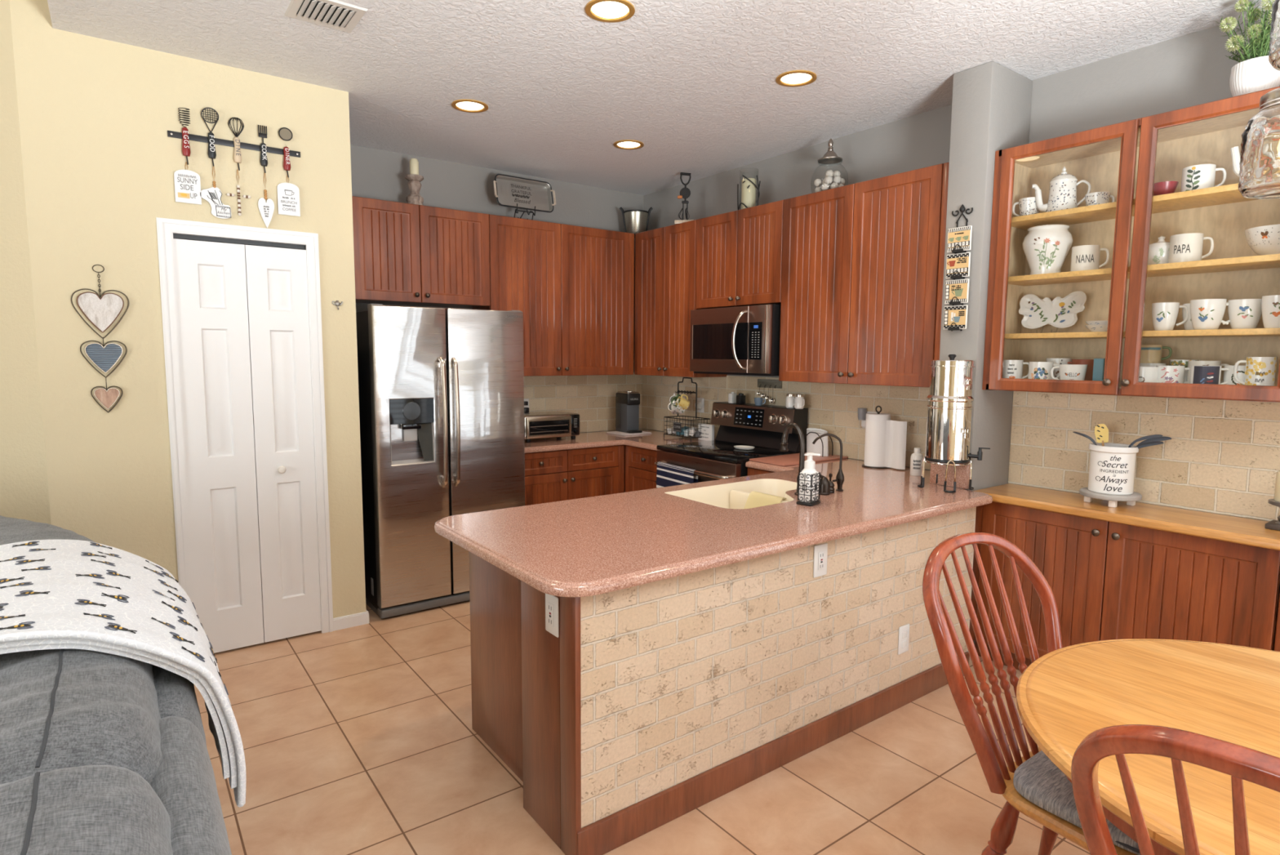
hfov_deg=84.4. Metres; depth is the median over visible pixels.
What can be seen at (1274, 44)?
pendant lamp
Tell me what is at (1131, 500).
stand
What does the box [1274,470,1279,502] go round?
pillar candle
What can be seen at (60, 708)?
cushion
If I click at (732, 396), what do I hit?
salt shaker
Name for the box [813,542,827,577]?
wall outlet
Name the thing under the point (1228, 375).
coffee mug
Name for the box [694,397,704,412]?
wall outlet
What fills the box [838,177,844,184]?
ball
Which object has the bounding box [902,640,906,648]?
socket
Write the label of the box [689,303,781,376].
microwave
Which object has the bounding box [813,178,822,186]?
ball
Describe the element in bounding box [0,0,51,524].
wall
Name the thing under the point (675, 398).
coffee mug
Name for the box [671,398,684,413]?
coffee mug
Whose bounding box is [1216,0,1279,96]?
potted plant
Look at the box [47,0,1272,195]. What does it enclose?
ceiling
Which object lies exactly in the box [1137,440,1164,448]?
serving spoon
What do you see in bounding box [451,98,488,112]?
recessed light
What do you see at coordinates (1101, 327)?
bowl
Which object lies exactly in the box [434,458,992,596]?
countertop
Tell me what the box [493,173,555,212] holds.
serving tray
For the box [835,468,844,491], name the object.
base
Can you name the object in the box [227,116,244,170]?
utensil
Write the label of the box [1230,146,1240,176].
teapot
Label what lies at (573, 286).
upper cabinet
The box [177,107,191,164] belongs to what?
utensil
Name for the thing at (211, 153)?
utensil
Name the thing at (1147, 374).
coffee mug
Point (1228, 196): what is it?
shelf
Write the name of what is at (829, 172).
ball
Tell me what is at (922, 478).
stand
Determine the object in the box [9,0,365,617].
wall
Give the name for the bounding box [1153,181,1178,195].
bowl
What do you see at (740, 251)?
upper cabinet
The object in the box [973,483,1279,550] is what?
countertop
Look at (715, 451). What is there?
cooktop
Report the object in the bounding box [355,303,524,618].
refrigerator
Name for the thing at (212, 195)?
sign
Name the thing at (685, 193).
figurine
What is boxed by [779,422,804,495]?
kitchen faucet
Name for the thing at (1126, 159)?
china cabinet
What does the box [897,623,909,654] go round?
wall outlet
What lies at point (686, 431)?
pod
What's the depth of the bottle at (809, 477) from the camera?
3.18 m
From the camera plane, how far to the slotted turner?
3.20 m
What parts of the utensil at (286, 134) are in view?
handle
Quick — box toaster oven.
[524,411,579,442]
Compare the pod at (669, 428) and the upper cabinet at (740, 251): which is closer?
the upper cabinet at (740, 251)
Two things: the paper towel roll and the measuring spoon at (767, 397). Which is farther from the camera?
the measuring spoon at (767, 397)
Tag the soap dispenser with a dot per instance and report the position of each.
(808, 482)
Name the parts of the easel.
scroll leg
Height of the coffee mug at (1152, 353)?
0.080 m
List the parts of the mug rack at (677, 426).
name plate, frame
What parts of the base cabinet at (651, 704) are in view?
panel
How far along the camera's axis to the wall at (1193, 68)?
3.61 m
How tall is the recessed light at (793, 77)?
0.009 m
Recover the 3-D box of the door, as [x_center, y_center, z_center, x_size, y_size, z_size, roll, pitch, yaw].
[-2.041,0.101,3.741,0.620,2.150,0.088,-4,7,-36]
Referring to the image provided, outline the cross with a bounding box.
[226,169,250,215]
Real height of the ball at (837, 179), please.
0.048 m
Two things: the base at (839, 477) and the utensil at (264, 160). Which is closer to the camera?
the base at (839, 477)
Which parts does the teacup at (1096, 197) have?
handle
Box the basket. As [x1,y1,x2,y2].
[663,415,710,438]
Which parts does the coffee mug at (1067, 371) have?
handle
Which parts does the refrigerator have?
freezer door, handle, handle, fridge door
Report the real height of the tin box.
0.125 m
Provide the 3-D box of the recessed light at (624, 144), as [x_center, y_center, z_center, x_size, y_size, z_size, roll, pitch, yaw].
[-0.077,-1.916,4.788,0.206,0.009,0.206,-4,7,-36]
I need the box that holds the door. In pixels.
[173,233,321,653]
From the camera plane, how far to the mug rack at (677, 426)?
5.68 m
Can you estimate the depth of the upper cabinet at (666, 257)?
5.61 m
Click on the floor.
(359, 740)
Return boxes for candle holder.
[404,173,423,204]
[1265,498,1279,530]
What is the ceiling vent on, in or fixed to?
in the ceiling
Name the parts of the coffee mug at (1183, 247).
handle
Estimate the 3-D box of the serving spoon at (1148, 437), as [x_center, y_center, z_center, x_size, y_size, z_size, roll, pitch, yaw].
[2.261,0.154,3.205,0.029,0.259,0.177,-4,7,-38]
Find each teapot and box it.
[1032,166,1090,212]
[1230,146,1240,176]
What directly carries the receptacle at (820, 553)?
attached to the wall outlet at (820, 551)
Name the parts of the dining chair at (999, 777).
leg, leg, seat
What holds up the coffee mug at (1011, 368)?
in the china cabinet at (1126, 159)
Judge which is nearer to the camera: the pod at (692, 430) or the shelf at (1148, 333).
the shelf at (1148, 333)
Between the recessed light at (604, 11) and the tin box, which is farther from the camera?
the tin box
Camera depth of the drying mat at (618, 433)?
5.99 m
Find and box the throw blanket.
[0,538,246,807]
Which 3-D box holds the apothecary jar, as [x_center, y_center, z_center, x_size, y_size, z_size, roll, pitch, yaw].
[1.184,-1.628,4.399,0.227,0.335,0.227,-4,7,-36]
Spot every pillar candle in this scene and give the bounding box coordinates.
[409,158,418,174]
[741,177,755,208]
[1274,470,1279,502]
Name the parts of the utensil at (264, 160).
handle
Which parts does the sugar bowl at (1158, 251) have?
lid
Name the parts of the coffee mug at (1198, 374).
handle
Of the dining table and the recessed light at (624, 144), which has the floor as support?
the dining table
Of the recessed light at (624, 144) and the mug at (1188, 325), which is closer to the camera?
the mug at (1188, 325)
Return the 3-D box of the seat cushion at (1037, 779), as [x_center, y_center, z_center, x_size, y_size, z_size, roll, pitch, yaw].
[1.204,0.923,1.797,0.411,0.052,0.374,-4,7,-35]
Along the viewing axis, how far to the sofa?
1.11 m
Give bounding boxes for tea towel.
[656,462,697,488]
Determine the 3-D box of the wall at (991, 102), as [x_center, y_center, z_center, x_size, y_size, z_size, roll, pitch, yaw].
[1.792,-0.292,3.752,0.406,3.007,0.204,-4,7,-36]
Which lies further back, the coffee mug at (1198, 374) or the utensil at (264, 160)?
the utensil at (264, 160)
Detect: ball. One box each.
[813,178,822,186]
[814,186,822,191]
[821,182,828,190]
[824,175,832,183]
[825,169,833,176]
[830,182,838,188]
[832,170,840,177]
[833,175,840,183]
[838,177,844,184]
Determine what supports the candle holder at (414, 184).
on the upper cabinet at (406, 254)
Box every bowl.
[1084,320,1107,324]
[1084,324,1107,331]
[1147,235,1169,264]
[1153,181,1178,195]
[1244,223,1279,255]
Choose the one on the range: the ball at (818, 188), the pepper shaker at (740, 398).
the pepper shaker at (740, 398)
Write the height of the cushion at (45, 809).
0.567 m
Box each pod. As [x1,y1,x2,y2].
[666,427,672,433]
[683,430,689,436]
[688,428,695,435]
[694,430,701,436]
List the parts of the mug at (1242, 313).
handle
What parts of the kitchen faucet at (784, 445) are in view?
spout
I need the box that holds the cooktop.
[657,440,799,463]
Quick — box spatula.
[1094,423,1108,445]
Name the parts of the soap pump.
pump knob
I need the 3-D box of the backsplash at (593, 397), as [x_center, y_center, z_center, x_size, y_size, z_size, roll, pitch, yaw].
[-0.660,-0.203,5.996,1.700,0.516,0.012,-4,7,-36]
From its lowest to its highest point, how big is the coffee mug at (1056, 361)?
0.125 m
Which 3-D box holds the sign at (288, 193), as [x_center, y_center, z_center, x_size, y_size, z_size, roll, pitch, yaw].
[-1.853,-1.226,3.721,0.105,0.208,0.010,-4,7,-36]
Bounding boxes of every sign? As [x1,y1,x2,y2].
[173,161,201,204]
[200,165,231,218]
[276,176,300,216]
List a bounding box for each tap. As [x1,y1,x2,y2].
[812,433,844,491]
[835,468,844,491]
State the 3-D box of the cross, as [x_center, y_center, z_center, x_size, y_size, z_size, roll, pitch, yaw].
[-2.039,-1.192,3.587,0.108,0.229,0.015,-4,7,-36]
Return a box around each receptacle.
[547,601,553,626]
[817,551,824,569]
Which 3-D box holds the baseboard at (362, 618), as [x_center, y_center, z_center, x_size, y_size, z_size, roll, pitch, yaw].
[-1.681,1.125,4.107,0.198,0.072,0.014,-4,7,-36]
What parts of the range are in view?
oven handle, oven door, knob, knob, control panel, knob, knob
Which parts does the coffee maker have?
lid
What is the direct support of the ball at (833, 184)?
in the apothecary jar
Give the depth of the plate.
3.54 m
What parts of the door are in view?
panel, knob, panel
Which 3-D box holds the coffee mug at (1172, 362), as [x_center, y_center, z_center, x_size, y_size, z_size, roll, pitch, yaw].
[2.401,-0.236,3.100,0.111,0.122,0.132,-2,6,-24]
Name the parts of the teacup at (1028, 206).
handle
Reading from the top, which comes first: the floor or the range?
the range
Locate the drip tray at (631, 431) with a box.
[625,429,642,433]
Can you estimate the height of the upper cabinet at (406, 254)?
0.658 m
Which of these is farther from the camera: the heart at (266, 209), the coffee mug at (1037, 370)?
the heart at (266, 209)
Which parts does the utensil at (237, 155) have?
handle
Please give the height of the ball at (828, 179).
0.047 m
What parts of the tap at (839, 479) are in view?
spout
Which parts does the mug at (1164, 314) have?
handle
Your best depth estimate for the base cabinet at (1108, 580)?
3.12 m
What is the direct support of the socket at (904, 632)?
attached to the wall outlet at (904, 631)
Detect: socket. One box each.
[902,630,906,638]
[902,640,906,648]
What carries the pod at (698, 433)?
in the mug rack at (677, 426)
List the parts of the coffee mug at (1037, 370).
handle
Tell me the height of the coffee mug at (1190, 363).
0.118 m
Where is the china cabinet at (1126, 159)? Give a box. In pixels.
[982,85,1279,402]
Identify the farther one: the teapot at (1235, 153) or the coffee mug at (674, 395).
the coffee mug at (674, 395)
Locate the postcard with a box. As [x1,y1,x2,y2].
[942,225,972,328]
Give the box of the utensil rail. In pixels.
[167,129,300,157]
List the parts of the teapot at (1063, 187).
spout, lid, handle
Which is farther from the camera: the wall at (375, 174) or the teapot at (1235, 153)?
the wall at (375, 174)
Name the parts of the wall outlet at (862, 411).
plate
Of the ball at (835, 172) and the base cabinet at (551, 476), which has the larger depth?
the base cabinet at (551, 476)
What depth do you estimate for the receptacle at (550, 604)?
2.22 m
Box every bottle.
[799,467,818,502]
[910,447,923,475]
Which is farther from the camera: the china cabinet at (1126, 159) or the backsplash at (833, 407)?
the backsplash at (833, 407)
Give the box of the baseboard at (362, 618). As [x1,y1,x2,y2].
[333,610,368,631]
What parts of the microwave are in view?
door, door handle, control panel, trim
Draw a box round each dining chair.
[922,532,1137,854]
[1071,724,1279,854]
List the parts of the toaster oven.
glass, control panel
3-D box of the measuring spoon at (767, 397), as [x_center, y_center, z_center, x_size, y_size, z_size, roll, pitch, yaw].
[0.941,-0.244,5.185,0.014,0.092,0.038,-4,7,-36]
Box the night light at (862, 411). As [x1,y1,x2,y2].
[857,407,866,419]
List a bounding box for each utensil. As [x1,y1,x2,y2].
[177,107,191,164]
[200,106,218,165]
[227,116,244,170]
[257,124,267,173]
[278,127,293,177]
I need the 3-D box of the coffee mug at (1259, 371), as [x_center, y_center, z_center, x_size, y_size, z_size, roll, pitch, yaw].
[2.453,-0.212,2.808,0.118,0.137,0.094,0,6,0]
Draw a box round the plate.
[1018,290,1086,328]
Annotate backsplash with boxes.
[524,372,642,432]
[641,374,930,470]
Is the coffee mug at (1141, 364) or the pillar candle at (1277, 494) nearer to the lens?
the pillar candle at (1277, 494)
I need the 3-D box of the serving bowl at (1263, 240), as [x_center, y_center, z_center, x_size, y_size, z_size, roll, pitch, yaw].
[2.541,-0.732,2.801,0.224,0.118,0.224,-4,7,-36]
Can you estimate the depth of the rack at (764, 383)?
5.19 m
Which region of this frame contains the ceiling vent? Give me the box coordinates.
[284,0,368,32]
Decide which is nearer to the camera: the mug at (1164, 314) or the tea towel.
the mug at (1164, 314)
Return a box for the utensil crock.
[1088,442,1138,494]
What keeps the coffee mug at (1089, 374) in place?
in the china cabinet at (1126, 159)
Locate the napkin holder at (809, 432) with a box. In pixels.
[804,431,833,456]
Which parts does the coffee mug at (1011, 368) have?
handle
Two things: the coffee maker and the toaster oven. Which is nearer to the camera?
the toaster oven
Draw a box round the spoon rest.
[733,444,755,449]
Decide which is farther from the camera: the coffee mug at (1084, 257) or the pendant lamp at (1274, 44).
the coffee mug at (1084, 257)
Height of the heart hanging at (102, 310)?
0.692 m
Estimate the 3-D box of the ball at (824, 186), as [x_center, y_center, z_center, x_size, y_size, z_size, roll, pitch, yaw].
[1.142,-1.484,4.358,0.048,0.048,0.048,-4,7,-36]
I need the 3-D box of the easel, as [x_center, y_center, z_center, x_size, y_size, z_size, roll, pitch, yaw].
[-0.908,-1.648,5.421,0.160,0.141,0.158,-4,7,-36]
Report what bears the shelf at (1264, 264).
attached to the china cabinet at (1126, 159)
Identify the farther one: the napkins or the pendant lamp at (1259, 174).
the napkins
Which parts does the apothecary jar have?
finial lid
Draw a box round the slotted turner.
[1134,435,1171,447]
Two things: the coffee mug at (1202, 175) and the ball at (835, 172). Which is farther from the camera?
the ball at (835, 172)
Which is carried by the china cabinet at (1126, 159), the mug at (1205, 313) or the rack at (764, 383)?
the mug at (1205, 313)
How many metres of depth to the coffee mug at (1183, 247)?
2.97 m
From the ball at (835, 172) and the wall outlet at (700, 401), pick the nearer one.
the ball at (835, 172)
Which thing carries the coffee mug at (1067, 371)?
in the china cabinet at (1126, 159)
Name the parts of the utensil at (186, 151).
handle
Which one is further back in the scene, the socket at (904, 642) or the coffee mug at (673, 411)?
the coffee mug at (673, 411)
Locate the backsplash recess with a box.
[1008,391,1279,520]
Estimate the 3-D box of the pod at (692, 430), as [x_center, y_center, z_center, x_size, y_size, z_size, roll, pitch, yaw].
[0.417,0.041,5.610,0.054,0.057,0.049,-2,6,-20]
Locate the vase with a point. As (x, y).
(1046, 247)
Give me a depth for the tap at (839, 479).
3.52 m
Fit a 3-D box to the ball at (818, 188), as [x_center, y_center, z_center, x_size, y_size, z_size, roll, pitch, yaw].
[1.125,-1.493,4.442,0.047,0.047,0.046,-2,6,-23]
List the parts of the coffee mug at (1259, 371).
handle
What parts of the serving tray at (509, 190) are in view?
handle, handle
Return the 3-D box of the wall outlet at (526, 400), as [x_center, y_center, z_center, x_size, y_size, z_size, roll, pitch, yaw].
[-0.934,-0.169,5.763,0.080,0.130,0.040,-4,7,-36]
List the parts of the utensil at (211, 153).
handle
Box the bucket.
[619,206,653,237]
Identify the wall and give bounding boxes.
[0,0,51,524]
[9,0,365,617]
[350,144,643,492]
[643,8,1279,521]
[933,61,1031,652]
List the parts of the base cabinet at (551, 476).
drawer, door, drawer, door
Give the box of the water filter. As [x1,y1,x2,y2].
[924,354,990,463]
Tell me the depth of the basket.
5.69 m
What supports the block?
on the countertop at (591, 439)
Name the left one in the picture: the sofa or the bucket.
the sofa
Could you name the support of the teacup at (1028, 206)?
on the china cabinet at (1126, 159)
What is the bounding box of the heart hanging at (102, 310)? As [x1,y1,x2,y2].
[71,264,128,412]
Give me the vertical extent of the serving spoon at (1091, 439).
0.246 m
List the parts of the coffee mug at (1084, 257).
handle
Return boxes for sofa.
[0,515,231,854]
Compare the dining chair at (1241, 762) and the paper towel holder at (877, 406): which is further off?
the paper towel holder at (877, 406)
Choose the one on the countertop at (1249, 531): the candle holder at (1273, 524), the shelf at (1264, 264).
the candle holder at (1273, 524)
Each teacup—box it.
[1012,196,1039,216]
[1084,191,1115,205]
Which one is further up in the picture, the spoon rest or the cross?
the cross
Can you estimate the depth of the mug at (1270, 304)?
2.73 m
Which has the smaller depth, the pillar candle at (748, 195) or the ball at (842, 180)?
the ball at (842, 180)
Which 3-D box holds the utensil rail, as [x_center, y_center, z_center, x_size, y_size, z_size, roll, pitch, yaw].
[-2.038,-1.431,3.571,0.588,0.029,0.010,-4,7,-36]
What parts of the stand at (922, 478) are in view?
leg, leg, leg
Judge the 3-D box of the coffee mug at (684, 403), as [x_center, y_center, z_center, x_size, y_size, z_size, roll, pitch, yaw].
[0.340,-0.204,5.614,0.108,0.121,0.077,-2,6,-19]
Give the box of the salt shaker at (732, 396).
[728,391,737,403]
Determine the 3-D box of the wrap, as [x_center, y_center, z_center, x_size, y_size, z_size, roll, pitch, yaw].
[0.768,-1.638,4.963,0.150,0.241,0.144,-1,6,-13]
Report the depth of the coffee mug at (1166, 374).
3.03 m
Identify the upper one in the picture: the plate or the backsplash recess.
the plate
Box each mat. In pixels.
[606,431,652,435]
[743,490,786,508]
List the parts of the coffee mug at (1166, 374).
handle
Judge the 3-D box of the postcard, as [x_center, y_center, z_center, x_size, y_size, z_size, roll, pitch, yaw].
[1.608,-0.755,3.577,0.014,0.509,0.124,-4,7,-36]
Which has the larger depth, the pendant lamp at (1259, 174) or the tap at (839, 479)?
the tap at (839, 479)
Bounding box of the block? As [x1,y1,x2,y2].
[697,422,714,440]
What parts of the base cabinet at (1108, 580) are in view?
door, knob, knob, door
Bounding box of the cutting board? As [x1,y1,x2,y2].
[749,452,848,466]
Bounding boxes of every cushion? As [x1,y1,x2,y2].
[0,648,162,785]
[0,764,173,854]
[1013,750,1140,854]
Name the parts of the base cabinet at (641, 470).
door, drawer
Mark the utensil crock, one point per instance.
(1112, 468)
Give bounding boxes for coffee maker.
[615,391,642,433]
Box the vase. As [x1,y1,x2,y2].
[1022,224,1072,274]
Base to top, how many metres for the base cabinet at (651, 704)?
0.873 m
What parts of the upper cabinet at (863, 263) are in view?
door, knob, knob, door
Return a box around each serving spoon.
[1072,431,1097,444]
[1128,434,1162,447]
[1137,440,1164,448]
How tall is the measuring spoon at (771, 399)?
0.112 m
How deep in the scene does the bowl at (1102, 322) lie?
3.26 m
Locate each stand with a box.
[917,456,973,493]
[1079,487,1142,507]
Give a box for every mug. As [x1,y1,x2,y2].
[667,400,678,413]
[669,392,676,403]
[671,394,680,407]
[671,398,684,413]
[675,394,689,408]
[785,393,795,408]
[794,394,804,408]
[1002,360,1029,378]
[1027,361,1059,379]
[1045,358,1071,379]
[1050,364,1087,380]
[1066,359,1093,380]
[1070,244,1109,271]
[1138,366,1158,382]
[1139,363,1166,366]
[1140,344,1172,363]
[1151,302,1188,330]
[1155,365,1189,383]
[1168,232,1213,262]
[1168,359,1200,382]
[1180,164,1226,191]
[1182,302,1194,329]
[1186,360,1229,383]
[1189,365,1228,384]
[1190,298,1230,329]
[1221,298,1262,328]
[1222,364,1245,385]
[1233,356,1277,386]
[1261,294,1279,328]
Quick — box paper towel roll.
[863,413,906,469]
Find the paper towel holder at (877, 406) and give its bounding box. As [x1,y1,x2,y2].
[862,405,888,468]
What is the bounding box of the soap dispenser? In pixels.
[796,452,820,506]
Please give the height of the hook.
0.052 m
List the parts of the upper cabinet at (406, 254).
door, door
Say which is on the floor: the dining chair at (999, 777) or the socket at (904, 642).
the dining chair at (999, 777)
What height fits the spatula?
0.288 m
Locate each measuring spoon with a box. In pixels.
[765,387,769,399]
[769,395,774,403]
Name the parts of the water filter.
lid, lid knob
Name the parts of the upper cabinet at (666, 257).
door, door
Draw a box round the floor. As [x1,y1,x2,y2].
[194,600,1090,854]
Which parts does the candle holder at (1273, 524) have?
stem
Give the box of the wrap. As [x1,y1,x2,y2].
[737,174,760,209]
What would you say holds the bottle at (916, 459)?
on the countertop at (598, 544)
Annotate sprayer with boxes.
[818,474,830,494]
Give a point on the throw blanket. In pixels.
(57, 593)
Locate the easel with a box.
[514,203,535,219]
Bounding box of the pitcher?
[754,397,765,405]
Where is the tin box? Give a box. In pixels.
[1092,358,1105,381]
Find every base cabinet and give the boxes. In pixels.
[468,506,976,854]
[524,444,624,505]
[625,444,657,492]
[747,466,773,475]
[968,502,1279,670]
[1274,594,1279,651]
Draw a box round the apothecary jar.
[810,138,848,192]
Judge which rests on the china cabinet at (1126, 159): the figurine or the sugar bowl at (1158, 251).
the sugar bowl at (1158, 251)
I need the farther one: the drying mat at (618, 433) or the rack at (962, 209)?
the drying mat at (618, 433)
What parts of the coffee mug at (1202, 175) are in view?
handle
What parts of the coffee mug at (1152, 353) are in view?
handle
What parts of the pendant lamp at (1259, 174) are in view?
screw lid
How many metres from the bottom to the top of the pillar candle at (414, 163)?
0.108 m
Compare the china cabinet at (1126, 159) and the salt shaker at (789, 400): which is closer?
the china cabinet at (1126, 159)
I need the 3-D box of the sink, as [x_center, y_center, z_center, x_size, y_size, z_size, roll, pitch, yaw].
[0.568,0.437,3.503,0.769,0.232,0.509,-4,7,-36]
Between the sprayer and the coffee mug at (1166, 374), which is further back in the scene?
the sprayer
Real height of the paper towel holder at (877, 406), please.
0.374 m
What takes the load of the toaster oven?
on the countertop at (591, 439)
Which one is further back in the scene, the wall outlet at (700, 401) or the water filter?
the wall outlet at (700, 401)
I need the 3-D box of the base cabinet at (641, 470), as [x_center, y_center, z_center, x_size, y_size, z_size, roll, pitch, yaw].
[0.264,0.576,5.663,0.661,0.874,0.500,-4,7,-36]
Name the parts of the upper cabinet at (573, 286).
door, door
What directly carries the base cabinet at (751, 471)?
on the floor
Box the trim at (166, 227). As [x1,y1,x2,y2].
[155,217,333,633]
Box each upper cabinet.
[351,195,490,308]
[472,213,634,376]
[634,219,727,377]
[696,200,783,308]
[778,161,949,386]
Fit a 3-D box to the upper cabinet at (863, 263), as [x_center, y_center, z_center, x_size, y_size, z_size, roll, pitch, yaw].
[1.396,-0.853,4.263,0.366,1.175,1.172,-4,7,-36]
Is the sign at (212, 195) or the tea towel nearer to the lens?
the sign at (212, 195)
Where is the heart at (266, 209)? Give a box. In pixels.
[257,173,274,227]
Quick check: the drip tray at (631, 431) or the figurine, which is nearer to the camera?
the figurine
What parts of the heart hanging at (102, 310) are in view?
chain, heart panel, heart panel, heart panel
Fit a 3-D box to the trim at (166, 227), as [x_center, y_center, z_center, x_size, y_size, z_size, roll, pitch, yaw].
[-2.076,0.073,3.767,0.725,2.228,0.129,-4,7,-36]
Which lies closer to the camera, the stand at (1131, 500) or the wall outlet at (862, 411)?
the stand at (1131, 500)
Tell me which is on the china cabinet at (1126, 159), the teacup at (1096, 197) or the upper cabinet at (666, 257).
the teacup at (1096, 197)
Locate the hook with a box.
[332,300,342,309]
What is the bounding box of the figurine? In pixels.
[674,172,693,224]
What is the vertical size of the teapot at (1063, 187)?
0.228 m
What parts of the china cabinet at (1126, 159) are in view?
glass door, knob, knob, glass door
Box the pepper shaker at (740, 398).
[736,392,745,404]
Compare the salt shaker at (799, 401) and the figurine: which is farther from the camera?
the figurine
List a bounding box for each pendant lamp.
[1238,87,1279,199]
[1268,0,1279,70]
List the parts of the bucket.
ear handle, ear handle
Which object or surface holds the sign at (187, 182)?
hanging from the utensil at (186, 151)
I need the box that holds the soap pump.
[828,472,834,493]
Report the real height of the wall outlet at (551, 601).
0.128 m
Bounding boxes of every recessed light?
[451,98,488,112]
[585,0,635,22]
[613,139,644,149]
[775,70,817,86]
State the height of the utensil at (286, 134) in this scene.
0.253 m
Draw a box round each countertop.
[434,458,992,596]
[524,428,715,453]
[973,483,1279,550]
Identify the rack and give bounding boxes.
[663,377,710,440]
[757,378,782,388]
[947,204,973,331]
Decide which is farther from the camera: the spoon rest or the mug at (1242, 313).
the spoon rest
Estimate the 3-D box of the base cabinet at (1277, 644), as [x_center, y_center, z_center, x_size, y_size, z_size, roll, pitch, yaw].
[2.755,0.908,2.600,0.345,0.865,0.580,-4,7,-36]
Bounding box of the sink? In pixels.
[664,478,796,508]
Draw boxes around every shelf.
[1004,328,1279,339]
[1008,253,1279,285]
[1011,182,1257,230]
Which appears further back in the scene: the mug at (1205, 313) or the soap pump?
the soap pump
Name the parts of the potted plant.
flower, flower, flower, flower, ribbed pot, flower, flower, flower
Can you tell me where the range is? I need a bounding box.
[654,401,808,482]
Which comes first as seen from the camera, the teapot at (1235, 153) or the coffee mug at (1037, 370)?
the teapot at (1235, 153)
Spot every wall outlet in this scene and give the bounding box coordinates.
[524,398,528,413]
[545,593,558,637]
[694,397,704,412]
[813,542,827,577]
[857,407,877,427]
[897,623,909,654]
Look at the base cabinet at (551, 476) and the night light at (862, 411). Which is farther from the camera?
the base cabinet at (551, 476)
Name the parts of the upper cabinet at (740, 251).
door, door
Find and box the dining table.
[1016,638,1279,854]
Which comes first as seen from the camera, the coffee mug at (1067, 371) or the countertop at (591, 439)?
the coffee mug at (1067, 371)
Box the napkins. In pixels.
[806,427,828,456]

